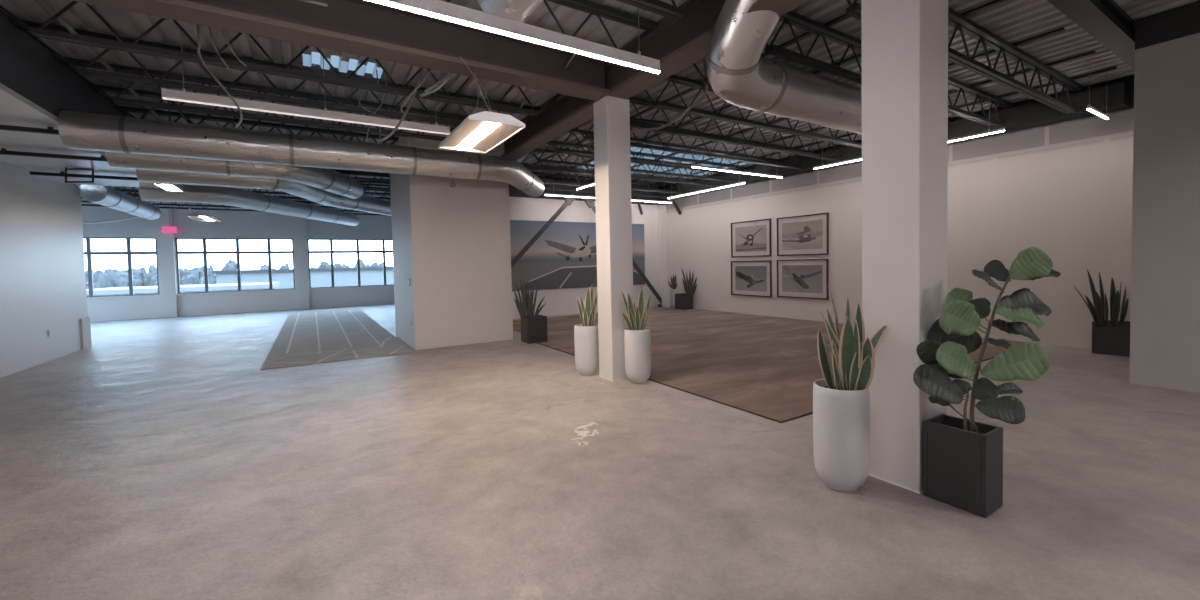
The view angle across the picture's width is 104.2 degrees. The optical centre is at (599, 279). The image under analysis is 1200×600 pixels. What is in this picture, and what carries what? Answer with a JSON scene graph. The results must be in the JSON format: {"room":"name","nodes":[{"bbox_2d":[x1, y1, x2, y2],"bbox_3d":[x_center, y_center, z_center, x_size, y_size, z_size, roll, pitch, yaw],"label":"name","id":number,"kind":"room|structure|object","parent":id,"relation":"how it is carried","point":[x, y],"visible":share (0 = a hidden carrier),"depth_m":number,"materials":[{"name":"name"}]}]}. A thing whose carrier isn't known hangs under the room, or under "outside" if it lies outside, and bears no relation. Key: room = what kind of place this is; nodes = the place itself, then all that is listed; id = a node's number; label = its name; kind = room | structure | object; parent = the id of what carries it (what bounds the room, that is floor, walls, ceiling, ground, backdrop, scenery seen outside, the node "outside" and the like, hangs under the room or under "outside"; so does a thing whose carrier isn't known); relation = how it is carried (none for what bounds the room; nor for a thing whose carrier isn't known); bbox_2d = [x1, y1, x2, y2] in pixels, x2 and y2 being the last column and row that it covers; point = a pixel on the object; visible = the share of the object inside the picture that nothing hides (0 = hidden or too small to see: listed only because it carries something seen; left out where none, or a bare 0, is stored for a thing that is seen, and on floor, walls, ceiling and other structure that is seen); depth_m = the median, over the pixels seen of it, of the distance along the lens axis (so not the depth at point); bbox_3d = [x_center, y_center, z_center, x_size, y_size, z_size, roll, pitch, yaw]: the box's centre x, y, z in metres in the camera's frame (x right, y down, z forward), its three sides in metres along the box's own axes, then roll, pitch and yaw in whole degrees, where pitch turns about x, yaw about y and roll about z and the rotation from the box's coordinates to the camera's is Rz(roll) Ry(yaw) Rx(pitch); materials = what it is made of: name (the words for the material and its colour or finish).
{"room":"empty office space","nodes":[
{"label":"empty office space","id":0,"kind":"room"},
{"bbox_2d":[0,161,87,377],"bbox_3d":[-5.793,-0.066,1.624,0.150,3.280,18.850,-2,2,-32],"label":"wall","id":1,"kind":"structure","parent":0,"point":[43,279],"depth_m":8.03,"materials":[{"name":"paint"}]},
{"bbox_2d":[0,9,125,116],"bbox_3d":[-5.010,-2.152,1.683,1.700,0.729,18.200,-2,2,-32],"label":"girder","id":2,"kind":"object","parent":1,"relation":"attached to","point":[28,68],"depth_m":5.13,"materials":[{"name":"black metal"}]},
{"bbox_2d":[105,152,363,198],"bbox_3d":[-5.755,-1.915,8.285,1.439,0.445,4.153,0,2,24],"label":"air duct","id":3,"kind":"object","parent":2,"relation":"attached to","point":[326,179],"visible":0.65,"depth_m":7.48,"materials":[{"name":"metal"}]},
{"bbox_2d":[135,169,390,215],"bbox_3d":[-6.338,-1.989,10.856,1.586,0.445,6.847,-1,2,14],"label":"air duct","id":4,"kind":"object","parent":2,"relation":"attached to","point":[363,203],"visible":0.61,"depth_m":8.79,"materials":[{"name":"metal"}]},
{"bbox_2d":[80,317,91,349],"bbox_3d":[-10.531,1.101,9.566,0.030,0.620,0.400,-2,2,-32],"label":"trim","id":5,"kind":"structure","parent":1,"relation":"attached to","point":[85,328],"depth_m":9.52,"materials":[{"name":"white paint"}]},
{"bbox_2d":[0,83,159,187],"bbox_3d":[-5.001,-1.757,1.697,1.700,0.060,18.200,-2,2,-32],"label":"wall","id":6,"kind":"structure","parent":0,"point":[15,109],"depth_m":6.57,"materials":[{"name":"white paint"}]},
{"bbox_2d":[0,125,59,134],"bbox_3d":[-7.127,-1.761,5.262,1.420,0.080,0.060,-2,2,-32],"label":"rail","id":7,"kind":"object","parent":6,"relation":"hanging from","point":[50,130],"visible":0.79,"depth_m":5.49,"materials":[{"name":"metal"}]},
{"bbox_2d":[0,148,106,161],"bbox_3d":[-7.994,-1.789,6.666,1.420,0.080,0.060,-2,2,-32],"label":"rail","id":8,"kind":"object","parent":6,"relation":"hanging from","point":[3,151],"visible":0.86,"depth_m":6.71,"materials":[{"name":"metal"}]},
{"bbox_2d":[30,171,137,180],"bbox_3d":[-8.939,-1.820,8.197,1.420,0.080,0.060,-2,2,-32],"label":"rail","id":9,"kind":"object","parent":6,"relation":"hanging from","point":[61,174],"visible":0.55,"depth_m":8.13,"materials":[{"name":"metal"}]},
{"bbox_2d":[81,197,394,321],"bbox_3d":[-12.474,-0.895,17.317,15.400,4.170,0.200,-2,2,-32],"label":"wall","id":10,"kind":"structure","parent":0,"point":[234,224],"depth_m":16.74,"materials":[{"name":"white paint"}]},
{"bbox_2d":[83,237,159,298],"bbox_3d":[-16.507,-0.347,14.745,3.860,1.970,0.160,-2,2,-32],"label":"window","id":11,"kind":"structure","parent":10,"relation":"in","point":[88,252],"depth_m":15.28,"materials":[{"name":"grey"}]},
{"bbox_2d":[155,202,177,317],"bbox_3d":[-14.661,-0.745,15.794,0.410,4.070,0.100,-2,2,-32],"label":"column","id":12,"kind":"structure","parent":10,"relation":"attached to","point":[165,241],"depth_m":15.76,"materials":[{"name":"white paint"}]},
{"bbox_2d":[175,238,295,294],"bbox_3d":[-13.057,-0.497,16.871,3.430,1.970,0.160,-2,2,-32],"label":"window","id":13,"kind":"structure","parent":10,"relation":"in","point":[204,252],"depth_m":16.85,"materials":[{"name":"grey"}]},
{"bbox_2d":[293,216,309,309],"bbox_3d":[-11.399,-0.886,17.805,0.400,4.070,0.100,-2,2,-32],"label":"column","id":14,"kind":"structure","parent":10,"relation":"attached to","point":[299,224],"depth_m":17.77,"materials":[{"name":"white paint"}]},
{"bbox_2d":[307,239,393,289],"bbox_3d":[-9.701,-0.642,18.939,3.660,1.970,0.160,-2,2,-32],"label":"window","id":15,"kind":"structure","parent":10,"relation":"in","point":[331,251],"depth_m":18.84,"materials":[{"name":"grey"}]},
{"bbox_2d":[390,129,512,349],"bbox_3d":[-3.516,-0.810,10.389,1.870,4.070,3.500,-2,2,-32],"label":"wall","id":16,"kind":"structure","parent":0,"point":[453,245],"depth_m":8.91,"materials":[{"name":"white paint"}]},
{"bbox_2d":[509,175,663,318],"bbox_3d":[-0.911,-1.046,14.137,7.650,4.170,0.150,-2,2,-32],"label":"wall","id":17,"kind":"structure","parent":0,"point":[523,206],"depth_m":14.13,"materials":[{"name":"white paint"}]},
{"bbox_2d":[510,220,644,290],"bbox_3d":[-0.631,-0.739,14.209,4.979,2.000,0.030,-2,2,-32],"label":"wall mural","id":18,"kind":"object","parent":17,"relation":"attached to","point":[564,256],"visible":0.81,"depth_m":13.86,"materials":[{"name":"grey"}]},
{"bbox_2d":[658,205,667,303],"bbox_3d":[2.133,-0.797,15.862,0.280,3.420,0.120,-2,2,-32],"label":"trim","id":19,"kind":"structure","parent":17,"relation":"attached to","point":[662,221],"depth_m":15.80,"materials":[{"name":"white paint"}]},
{"bbox_2d":[0,0,1198,200],"bbox_3d":[-3.716,-2.755,7.171,19.800,0.045,26.600,-2,2,-32],"label":"ceiling","id":20,"kind":"structure","parent":0,"point":[1013,21],"depth_m":5.99,"materials":[{"name":"black metal"}]},
{"bbox_2d":[79,184,160,219],"bbox_3d":[-11.784,-2.182,11.606,0.445,1.042,4.200,-2,2,-32],"label":"air duct","id":21,"kind":"object","parent":20,"relation":"hanging from","point":[106,196],"visible":0.95,"depth_m":10.68,"materials":[{"name":"metal"}]},
{"bbox_2d":[185,203,221,220],"bbox_3d":[-11.099,-2.228,13.085,0.560,1.060,1.524,-2,2,-32],"label":"light","id":22,"kind":"object","parent":20,"relation":"hanging from","point":[198,216],"visible":0.84,"depth_m":12.82,"materials":[{"name":"white metal"}]},
{"bbox_2d":[196,24,242,127],"bbox_3d":[-3.545,-2.012,4.353,0.312,1.172,0.020,-2,2,-32],"label":"cable","id":23,"kind":"object","parent":20,"relation":"hanging from","point":[198,29],"visible":0.82,"depth_m":4.33,"materials":[{"name":"grey plastic"}]},
{"bbox_2d":[81,188,362,211],"bbox_3d":[-11.481,-2.598,15.663,14.880,0.440,0.120,-2,2,-32],"label":"joist","id":24,"kind":"object","parent":20,"relation":"attached to","point":[82,201],"visible":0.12,"depth_m":14.84,"materials":[{"name":"metal"}]},
{"bbox_2d":[75,185,389,199],"bbox_3d":[-9.984,-2.549,13.238,14.880,0.440,0.120,-2,2,-32],"label":"joist","id":25,"kind":"object","parent":20,"relation":"attached to","point":[120,190],"visible":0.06,"depth_m":13.69,"materials":[{"name":"metal"}]},
{"bbox_2d":[139,184,359,225],"bbox_3d":[-8.823,-2.014,13.235,1.294,0.445,7.173,-1,2,6],"label":"air duct","id":26,"kind":"object","parent":25,"relation":"hanging from","point":[229,196],"visible":0.93,"depth_m":11.23,"materials":[{"name":"metal"}]},
{"bbox_2d":[81,193,388,215],"bbox_3d":[-11.980,-2.614,16.471,14.880,0.440,0.120,-2,2,-32],"label":"joist","id":27,"kind":"object","parent":20,"relation":"attached to","point":[179,207],"visible":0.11,"depth_m":15.73,"materials":[{"name":"metal"}]},
{"bbox_2d":[89,84,403,143],"bbox_3d":[-5.134,-2.455,7.301,3.960,0.440,0.120,-2,2,-32],"label":"joist","id":28,"kind":"object","parent":20,"relation":"attached to","point":[110,89],"visible":0.29,"depth_m":6.54,"materials":[{"name":"metal"}]},
{"bbox_2d":[114,105,398,144],"bbox_3d":[-5.633,-2.472,8.109,3.960,0.440,0.120,-2,2,-32],"label":"joist","id":29,"kind":"object","parent":20,"relation":"attached to","point":[227,121],"visible":0.42,"depth_m":7.88,"materials":[{"name":"metal"}]},
{"bbox_2d":[55,56,466,140],"bbox_3d":[-3.917,-2.470,6.935,5.650,0.440,0.120,-2,2,-32],"label":"joist","id":30,"kind":"object","parent":20,"relation":"attached to","point":[77,62],"visible":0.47,"depth_m":6.37,"materials":[{"name":"metal"}]},
{"bbox_2d":[10,18,538,125],"bbox_3d":[-3.418,-2.454,6.127,5.650,0.440,0.120,-2,2,-32],"label":"joist","id":31,"kind":"object","parent":20,"relation":"attached to","point":[84,71],"visible":0.7,"depth_m":5.57,"materials":[{"name":"metal"}]},
{"bbox_2d":[0,1,560,115],"bbox_3d":[-2.919,-2.438,5.319,5.650,0.440,0.120,-2,2,-32],"label":"joist","id":32,"kind":"object","parent":20,"relation":"attached to","point":[41,33],"visible":0.64,"depth_m":4.86,"materials":[{"name":"metal"}]},
{"bbox_2d":[58,79,544,196],"bbox_3d":[-3.468,-2.228,7.638,7.164,1.053,1.617,-3,3,-44],"label":"air duct","id":33,"kind":"object","parent":20,"relation":"hanging from","point":[77,130],"visible":1,"depth_m":6.53,"materials":[{"name":"metal"}]},
{"bbox_2d":[161,29,449,134],"bbox_3d":[-3.279,-2.298,5.558,2.907,0.779,0.026,-2,2,-32],"label":"strip light","id":34,"kind":"object","parent":20,"relation":"hanging from","point":[167,94],"visible":0.83,"depth_m":5.40,"materials":[{"name":"white metal"}]},
{"bbox_2d":[162,97,449,134],"bbox_3d":[-3.271,-1.916,5.571,2.899,0.015,0.024,-2,2,-32],"label":"diffuser","id":35,"kind":"object","parent":34,"relation":"attached to","point":[182,99],"depth_m":5.45,"materials":[{"name":"white"}]},
{"bbox_2d":[302,52,382,78],"bbox_3d":[-3.257,-2.724,5.938,0.885,0.045,0.380,-2,2,-32],"label":"window","id":36,"kind":"structure","parent":20,"relation":"attached to","point":[314,58],"depth_m":5.92,"materials":[{"name":"glass"}]},
{"bbox_2d":[377,67,423,143],"bbox_3d":[-2.134,-2.235,5.337,0.801,1.454,0.028,-2,2,-32],"label":"cable","id":37,"kind":"object","parent":20,"relation":"hanging from","point":[422,69],"visible":0.63,"depth_m":5.29,"materials":[{"name":"grey plastic"}]},
{"bbox_2d":[438,57,525,152],"bbox_3d":[-1.342,-2.125,5.099,0.580,1.161,1.244,-2,2,-32],"label":"light","id":38,"kind":"object","parent":20,"relation":"hanging from","point":[481,132],"visible":0.96,"depth_m":4.96,"materials":[{"name":"white metal"}]},
{"bbox_2d":[477,0,542,22],"bbox_3d":[0.020,-2.204,2.406,0.486,0.486,2.950,-2,2,-32],"label":"air duct","id":39,"kind":"object","parent":20,"relation":"hanging from","point":[516,10],"visible":0.77,"depth_m":3.47,"materials":[{"name":"metal"}]},
{"bbox_2d":[367,0,659,73],"bbox_3d":[-1.012,-2.190,3.096,3.586,0.929,0.026,-3,2,-32],"label":"strip light","id":40,"kind":"object","parent":20,"relation":"hanging from","point":[439,9],"visible":0.9,"depth_m":3.37,"materials":[{"name":"white metal"}]},
{"bbox_2d":[446,0,657,50],"bbox_3d":[-1.816,-2.401,3.532,5.650,0.440,0.120,-2,2,-32],"label":"joist","id":41,"kind":"object","parent":20,"relation":"attached to","point":[587,6],"visible":0.42,"depth_m":4.66,"materials":[{"name":"metal"}]},
{"bbox_2d":[545,193,594,197],"bbox_3d":[-0.830,-2.353,13.154,1.559,0.064,0.026,-2,2,-32],"label":"strip light","id":42,"kind":"object","parent":20,"relation":"hanging from","point":[553,194],"depth_m":13.12,"materials":[{"name":"white"}]},
{"bbox_2d":[548,195,666,202],"bbox_3d":[0.397,-2.383,13.911,4.454,0.012,0.023,-2,2,-32],"label":"diffuser","id":43,"kind":"object","parent":42,"relation":"attached to","point":[664,201],"depth_m":13.51,"materials":[{"name":"white"}]},
{"bbox_2d":[509,172,674,197],"bbox_3d":[-0.469,-2.775,13.640,6.830,0.440,0.120,-2,2,-32],"label":"joist","id":44,"kind":"object","parent":20,"relation":"attached to","point":[537,173],"visible":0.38,"depth_m":13.58,"materials":[{"name":"metal"}]},
{"bbox_2d":[522,163,693,193],"bbox_3d":[0.004,-2.760,12.875,6.830,0.440,0.120,-2,2,-32],"label":"joist","id":45,"kind":"object","parent":20,"relation":"attached to","point":[547,182],"visible":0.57,"depth_m":12.64,"materials":[{"name":"metal"}]},
{"bbox_2d":[521,148,729,186],"bbox_3d":[0.792,-2.734,11.598,6.830,0.440,0.120,-2,2,-32],"label":"joist","id":46,"kind":"object","parent":20,"relation":"attached to","point":[546,168],"visible":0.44,"depth_m":11.62,"materials":[{"name":"metal"}]},
{"bbox_2d":[530,141,750,181],"bbox_3d":[1.216,-2.724,11.014,6.720,0.440,0.120,-2,2,-32],"label":"joist","id":47,"kind":"object","parent":20,"relation":"attached to","point":[576,146],"visible":0.78,"depth_m":10.99,"materials":[{"name":"metal"}]},
{"bbox_2d":[616,0,697,19],"bbox_3d":[-1.344,-2.386,2.766,5.650,0.440,0.120,-2,2,-32],"label":"joist","id":48,"kind":"object","parent":20,"relation":"attached to","point":[659,7],"visible":1,"depth_m":3.88,"materials":[{"name":"metal"}]},
{"bbox_2d":[551,129,779,175],"bbox_3d":[1.715,-2.707,10.206,6.720,0.440,0.120,-2,2,-32],"label":"joist","id":49,"kind":"object","parent":20,"relation":"attached to","point":[574,131],"visible":0.64,"depth_m":9.99,"materials":[{"name":"metal"}]},
{"bbox_2d":[630,58,707,132],"bbox_3d":[0.860,-2.440,6.458,0.109,0.722,1.637,-3,2,-35],"label":"conduit","id":50,"kind":"object","parent":20,"relation":"hanging from","point":[704,61],"visible":0.88,"depth_m":6.13,"materials":[{"name":"grey"}]},
{"bbox_2d":[583,143,760,177],"bbox_3d":[1.760,-3.049,12.189,4.000,0.045,2.800,-2,2,-32],"label":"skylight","id":51,"kind":"structure","parent":20,"relation":"attached to","point":[636,149],"depth_m":12.04,"materials":[{"name":"glass"}]},
{"bbox_2d":[533,14,850,163],"bbox_3d":[0.383,-2.854,8.523,0.060,0.025,10.600,-2,2,-32],"label":"bar","id":52,"kind":"object","parent":20,"relation":"attached to","point":[845,16],"visible":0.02,"depth_m":5.79,"materials":[{"name":"metal"}]},
{"bbox_2d":[575,118,814,169],"bbox_3d":[2.214,-2.691,9.398,6.720,0.440,0.120,-2,2,-32],"label":"joist","id":53,"kind":"object","parent":20,"relation":"attached to","point":[588,138],"visible":0.63,"depth_m":9.31,"materials":[{"name":"metal"}]},
{"bbox_2d":[692,164,781,177],"bbox_3d":[3.037,-2.646,10.129,2.800,0.677,0.026,-2,2,-32],"label":"strip light","id":54,"kind":"object","parent":20,"relation":"hanging from","point":[697,165],"visible":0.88,"depth_m":10.04,"materials":[{"name":"white"}]},
{"bbox_2d":[627,97,848,161],"bbox_3d":[2.713,-2.675,8.590,6.720,0.440,0.120,-2,2,-32],"label":"joist","id":55,"kind":"object","parent":20,"relation":"attached to","point":[633,100],"visible":0.57,"depth_m":8.23,"materials":[{"name":"metal"}]},
{"bbox_2d":[644,75,861,147],"bbox_3d":[3.212,-2.658,7.781,6.720,0.440,0.120,-2,2,-32],"label":"joist","id":56,"kind":"object","parent":20,"relation":"attached to","point":[674,79],"visible":0.55,"depth_m":6.91,"materials":[{"name":"metal"}]},
{"bbox_2d":[549,0,1007,176],"bbox_3d":[1.319,-2.895,9.100,0.060,0.025,10.600,-2,2,-32],"label":"bar","id":57,"kind":"object","parent":20,"relation":"attached to","point":[993,3],"visible":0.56,"depth_m":6.05,"materials":[{"name":"metal"}]},
{"bbox_2d":[705,0,861,134],"bbox_3d":[2.499,-2.307,5.075,3.456,1.011,1.066,-2,2,-32],"label":"air duct","id":58,"kind":"object","parent":20,"relation":"hanging from","point":[737,72],"visible":0.84,"depth_m":4.63,"materials":[{"name":"metal"}]},
{"bbox_2d":[590,27,1064,180],"bbox_3d":[2.510,-2.946,9.834,0.060,0.025,10.600,-2,2,-32],"label":"bar","id":59,"kind":"object","parent":20,"relation":"attached to","point":[1062,29],"visible":0.5,"depth_m":5.94,"materials":[{"name":"metal"}]},
{"bbox_2d":[631,50,1095,180],"bbox_3d":[3.531,-2.990,10.463,0.060,0.025,10.600,-2,2,-32],"label":"bar","id":60,"kind":"object","parent":20,"relation":"attached to","point":[1094,51],"visible":0.36,"depth_m":6.91,"materials":[{"name":"metal"}]},
{"bbox_2d":[647,66,1116,185],"bbox_3d":[4.382,-3.027,10.988,0.060,0.025,10.600,-2,2,-32],"label":"bar","id":61,"kind":"object","parent":20,"relation":"attached to","point":[1115,67],"visible":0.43,"depth_m":7.57,"materials":[{"name":"metal"}]},
{"bbox_2d":[765,11,1015,128],"bbox_3d":[4.173,-2.627,6.224,6.720,0.440,0.120,-2,2,-32],"label":"joist","id":62,"kind":"object","parent":20,"relation":"attached to","point":[791,18],"visible":0.63,"depth_m":5.30,"materials":[{"name":"metal"}]},
{"bbox_2d":[846,0,1085,113],"bbox_3d":[4.619,-2.612,5.501,6.720,0.440,0.120,-2,2,-32],"label":"joist","id":63,"kind":"object","parent":20,"relation":"attached to","point":[956,20],"visible":0.78,"depth_m":5.64,"materials":[{"name":"metal"}]},
{"bbox_2d":[948,91,1004,142],"bbox_3d":[6.019,-2.611,7.480,0.026,0.664,0.741,-2,2,-32],"label":"strip light","id":64,"kind":"object","parent":20,"relation":"hanging from","point":[989,131],"depth_m":7.40,"materials":[{"name":"white"}]},
{"bbox_2d":[1047,0,1134,69],"bbox_3d":[5.067,-2.728,4.776,6.750,0.220,0.200,-2,2,-32],"label":"girder","id":65,"kind":"object","parent":20,"relation":"attached to","point":[1105,21],"visible":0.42,"depth_m":4.87,"materials":[{"name":"metal"}]},
{"bbox_2d":[1087,59,1108,119],"bbox_3d":[6.849,-2.605,6.417,0.922,0.677,0.026,-2,2,-32],"label":"strip light","id":66,"kind":"object","parent":20,"relation":"hanging from","point":[1090,108],"visible":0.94,"depth_m":6.35,"materials":[{"name":"white"}]},
{"bbox_2d":[1087,108,1108,119],"bbox_3d":[6.856,-2.273,6.428,0.914,0.012,0.023,-2,2,-32],"label":"diffuser","id":67,"kind":"object","parent":66,"relation":"attached to","point":[1093,110],"depth_m":6.42,"materials":[{"name":"white"}]},
{"bbox_2d":[0,304,1199,599],"bbox_3d":[-3.664,1.435,7.287,19.700,0.200,26.600,-2,2,-32],"label":"floor","id":68,"kind":"structure","parent":0,"point":[156,459],"depth_m":3.14,"materials":[{"name":"concrete"}]},
{"bbox_2d":[260,309,412,369],"bbox_3d":[-7.004,1.238,12.168,2.190,0.013,10.580,-2,2,-32],"label":"runner rug","id":69,"kind":"object","parent":68,"relation":"on","point":[307,338],"visible":1,"depth_m":9.77,"materials":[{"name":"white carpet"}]},
{"bbox_2d":[514,280,547,343],"bbox_3d":[-1.378,0.596,9.123,0.550,1.250,0.432,-2,2,-32],"label":"potted snake plant","id":70,"kind":"object","parent":68,"relation":"on","point":[533,327],"visible":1,"depth_m":9.05,"materials":[{"name":"grey plant"}]},
{"bbox_2d":[511,193,575,267],"bbox_3d":[-2.206,-0.663,12.869,3.607,3.607,0.090,-2,2,-32],"label":"diagonal brace","id":71,"kind":"object","parent":68,"relation":"on","point":[569,200],"visible":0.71,"depth_m":13.19,"materials":[{"name":"metal"}]},
{"bbox_2d":[574,286,598,375],"bbox_3d":[-0.184,0.678,6.335,0.336,1.222,0.336,-2,2,-32],"label":"potted snake plant","id":72,"kind":"object","parent":68,"relation":"on","point":[586,342],"visible":0.99,"depth_m":6.23,"materials":[{"name":"green plant"}]},
{"bbox_2d":[593,95,632,380],"bbox_3d":[0.184,-0.507,6.103,0.358,3.590,0.338,-2,2,-32],"label":"square column","id":73,"kind":"structure","parent":68,"relation":"on","point":[611,115],"depth_m":5.96,"materials":[{"name":"paint"}]},
{"bbox_2d":[71,0,609,100],"bbox_3d":[-2.372,-2.429,4.422,5.660,0.460,0.300,-2,2,-32],"label":"girder","id":74,"kind":"object","parent":73,"relation":"on","point":[365,28],"visible":0.92,"depth_m":4.58,"materials":[{"name":"black metal"}]},
{"bbox_2d":[38,0,163,120],"bbox_3d":[-5.389,-2.486,4.851,0.044,0.044,12.000,-2,2,-32],"label":"pipe","id":75,"kind":"object","parent":74,"relation":"attached to","point":[44,3],"visible":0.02,"depth_m":5.07,"materials":[{"name":"grey"}]},
{"bbox_2d":[584,198,661,306],"bbox_3d":[0.894,-0.795,14.780,3.123,3.520,0.200,-2,2,-32],"label":"diagonal brace","id":76,"kind":"object","parent":68,"relation":"on","point":[590,203],"visible":0.52,"depth_m":15.02,"materials":[{"name":"metal"}]},
{"bbox_2d":[621,288,650,382],"bbox_3d":[0.471,0.694,5.881,0.336,1.192,0.340,1,3,44],"label":"potted snake plant","id":77,"kind":"object","parent":68,"relation":"on","point":[637,337],"visible":1,"depth_m":5.79,"materials":[{"name":"green plant"}]},
{"bbox_2d":[513,306,1038,422],"bbox_3d":[2.043,1.111,9.947,6.616,0.012,9.256,-2,2,-32],"label":"area rug","id":78,"kind":"object","parent":68,"relation":"on","point":[767,367],"visible":0.66,"depth_m":7.37,"materials":[{"name":"brown carpet"}]},
{"bbox_2d":[661,274,676,307],"bbox_3d":[2.207,0.378,15.077,0.449,1.094,0.387,-2,2,-32],"label":"potted snake plant","id":79,"kind":"object","parent":78,"relation":"on","point":[666,292],"visible":1,"depth_m":14.95,"materials":[{"name":"green plant"}]},
{"bbox_2d":[675,268,696,309],"bbox_3d":[2.714,0.268,14.682,0.554,1.319,0.475,-2,2,-32],"label":"potted snake plant","id":80,"kind":"object","parent":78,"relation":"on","point":[683,301],"visible":1,"depth_m":14.60,"materials":[{"name":"green plant"}]},
{"bbox_2d":[813,285,886,491],"bbox_3d":[1.635,0.698,3.103,0.484,1.320,0.336,-2,2,-32],"label":"potted snake plant","id":81,"kind":"object","parent":68,"relation":"on","point":[841,403],"visible":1,"depth_m":2.99,"materials":[{"name":"green plant"}]},
{"bbox_2d":[861,0,947,493],"bbox_3d":[2.049,-0.448,3.148,0.388,3.590,0.368,-2,2,-32],"label":"square column","id":82,"kind":"structure","parent":68,"relation":"on","point":[904,43],"depth_m":3.01,"materials":[{"name":"paint"}]},
{"bbox_2d":[500,0,809,159],"bbox_3d":[1.773,-2.487,3.395,0.300,0.460,13.800,-2,2,-32],"label":"girder","id":83,"kind":"object","parent":82,"relation":"on","point":[679,43],"visible":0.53,"depth_m":5.29,"materials":[{"name":"metal"}]},
{"bbox_2d":[913,247,1060,517],"bbox_3d":[2.342,0.582,2.819,0.978,1.541,0.400,-1,2,5],"label":"fiddle leaf fig","id":84,"kind":"object","parent":68,"relation":"on","point":[963,457],"visible":1,"depth_m":2.77,"materials":[{"name":"plant"}]},
{"bbox_2d":[1073,269,1129,356],"bbox_3d":[7.441,0.476,6.698,0.831,1.262,0.767,-2,2,-32],"label":"potted snake plant","id":85,"kind":"object","parent":68,"relation":"on","point":[1109,337],"visible":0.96,"depth_m":6.77,"materials":[{"name":"green plant"}]},
{"bbox_2d":[664,75,1133,348],"bbox_3d":[6.879,-1.032,8.602,0.200,4.170,17.450,-2,2,-32],"label":"wall","id":86,"kind":"structure","parent":0,"point":[1063,189],"depth_m":8.27,"materials":[{"name":"paint"}]},
{"bbox_2d":[731,219,771,256],"bbox_3d":[4.127,-1.111,12.826,0.043,0.985,1.350,-2,2,-32],"label":"framed picture","id":87,"kind":"object","parent":86,"relation":"attached to","point":[748,238],"visible":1,"depth_m":12.79,"materials":[{"name":"grey paper"}]},
{"bbox_2d":[735,225,766,251],"bbox_3d":[4.132,-1.112,12.829,0.004,0.699,1.064,-2,2,-32],"label":"print","id":88,"kind":"object","parent":87,"relation":"attached to","point":[748,238],"depth_m":12.81,"materials":[{"name":"grey"}]},
{"bbox_2d":[731,260,771,296],"bbox_3d":[4.146,-0.025,12.871,0.043,0.970,1.370,-2,2,-32],"label":"framed picture","id":89,"kind":"object","parent":86,"relation":"attached to","point":[748,278],"visible":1,"depth_m":12.83,"materials":[{"name":"grey paper"}]},
{"bbox_2d":[735,266,766,291],"bbox_3d":[4.151,-0.025,12.874,0.003,0.684,1.084,-2,2,-32],"label":"print","id":90,"kind":"object","parent":89,"relation":"attached to","point":[747,278],"depth_m":12.86,"materials":[{"name":"grey"}]},
{"bbox_2d":[777,213,828,255],"bbox_3d":[4.954,-1.079,11.486,0.043,0.975,1.400,-2,2,-32],"label":"framed picture","id":91,"kind":"object","parent":86,"relation":"attached to","point":[803,234],"visible":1,"depth_m":11.44,"materials":[{"name":"grey paper"}]},
{"bbox_2d":[782,219,822,249],"bbox_3d":[4.959,-1.080,11.489,0.003,0.689,1.114,-2,2,-32],"label":"print","id":92,"kind":"object","parent":91,"relation":"attached to","point":[799,234],"depth_m":11.46,"materials":[{"name":"grey"}]},
{"bbox_2d":[777,259,828,299],"bbox_3d":[4.973,-0.013,11.531,0.043,0.960,1.400,-2,2,-32],"label":"framed picture","id":93,"kind":"object","parent":86,"relation":"attached to","point":[797,278],"visible":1,"depth_m":11.48,"materials":[{"name":"grey paper"}]},
{"bbox_2d":[782,265,822,292],"bbox_3d":[4.978,-0.013,11.534,0.003,0.674,1.114,-2,2,-32],"label":"print","id":94,"kind":"object","parent":93,"relation":"attached to","point":[795,278],"depth_m":11.51,"materials":[{"name":"grey"}]},
{"bbox_2d":[660,82,1128,198],"bbox_3d":[4.874,-2.768,11.238,0.280,0.310,10.500,-2,2,-32],"label":"beam","id":95,"kind":"structure","parent":86,"relation":"attached to","point":[1037,113],"depth_m":7.87,"materials":[{"name":"metal"}]},
{"bbox_2d":[814,148,861,168],"bbox_3d":[4.805,-2.518,9.456,0.026,0.396,0.993,-2,2,-32],"label":"strip light","id":96,"kind":"object","parent":95,"relation":"hanging from","point":[860,158],"depth_m":9.46,"materials":[{"name":"white"}]},
{"bbox_2d":[815,130,1004,168],"bbox_3d":[5.378,-2.312,8.540,0.023,0.012,3.194,-2,2,-32],"label":"diffuser","id":97,"kind":"object","parent":96,"relation":"attached to","point":[991,131],"depth_m":7.72,"materials":[{"name":"white plastic"}]},
{"bbox_2d":[923,414,1002,517],"bbox_3d":[2.210,1.117,2.849,0.245,0.475,0.320,-2,2,-32],"label":"planter","id":98,"kind":"object","parent":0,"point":[963,462],"depth_m":2.76,"materials":[{"name":"black plastic"}]},
{"bbox_2d":[1129,0,1199,392],"bbox_3d":[8.682,-0.838,3.190,2.420,4.070,6.340,-2,2,-32],"label":"wall","id":99,"kind":"structure","parent":0,"point":[1165,258],"depth_m":5.04,"materials":[{"name":"grey paint"}]},
{"label":"outside","id":100,"kind":"structure","parent":0,"visible":0},
{"label":"ground","id":101,"kind":"structure","parent":100,"visible":0},
{"bbox_2d":[86,282,279,295],"bbox_3d":[-32.063,2.838,36.683,11.200,4.668,8.600,-2,2,-32],"label":"warehouse","id":102,"kind":"structure","parent":101,"relation":"on","point":[260,285],"depth_m":34.09,"materials":[{"name":"white"}]},
{"bbox_2d":[85,259,392,288],"bbox_3d":[-61.232,-0.470,98.996,151.019,8.748,38.981,-2,2,-32],"label":"treeline","id":103,"kind":"object","parent":101,"relation":"on","point":[110,277],"visible":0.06,"depth_m":80.89,"materials":[{"name":"plant"}]},
{"bbox_2d":[212,267,393,288],"bbox_3d":[-14.364,0.399,79.289,75.600,5.856,30.600,-2,2,-32],"label":"warehouse","id":104,"kind":"structure","parent":101,"relation":"on","point":[320,277],"depth_m":51.40,"materials":[{"name":"grey"}]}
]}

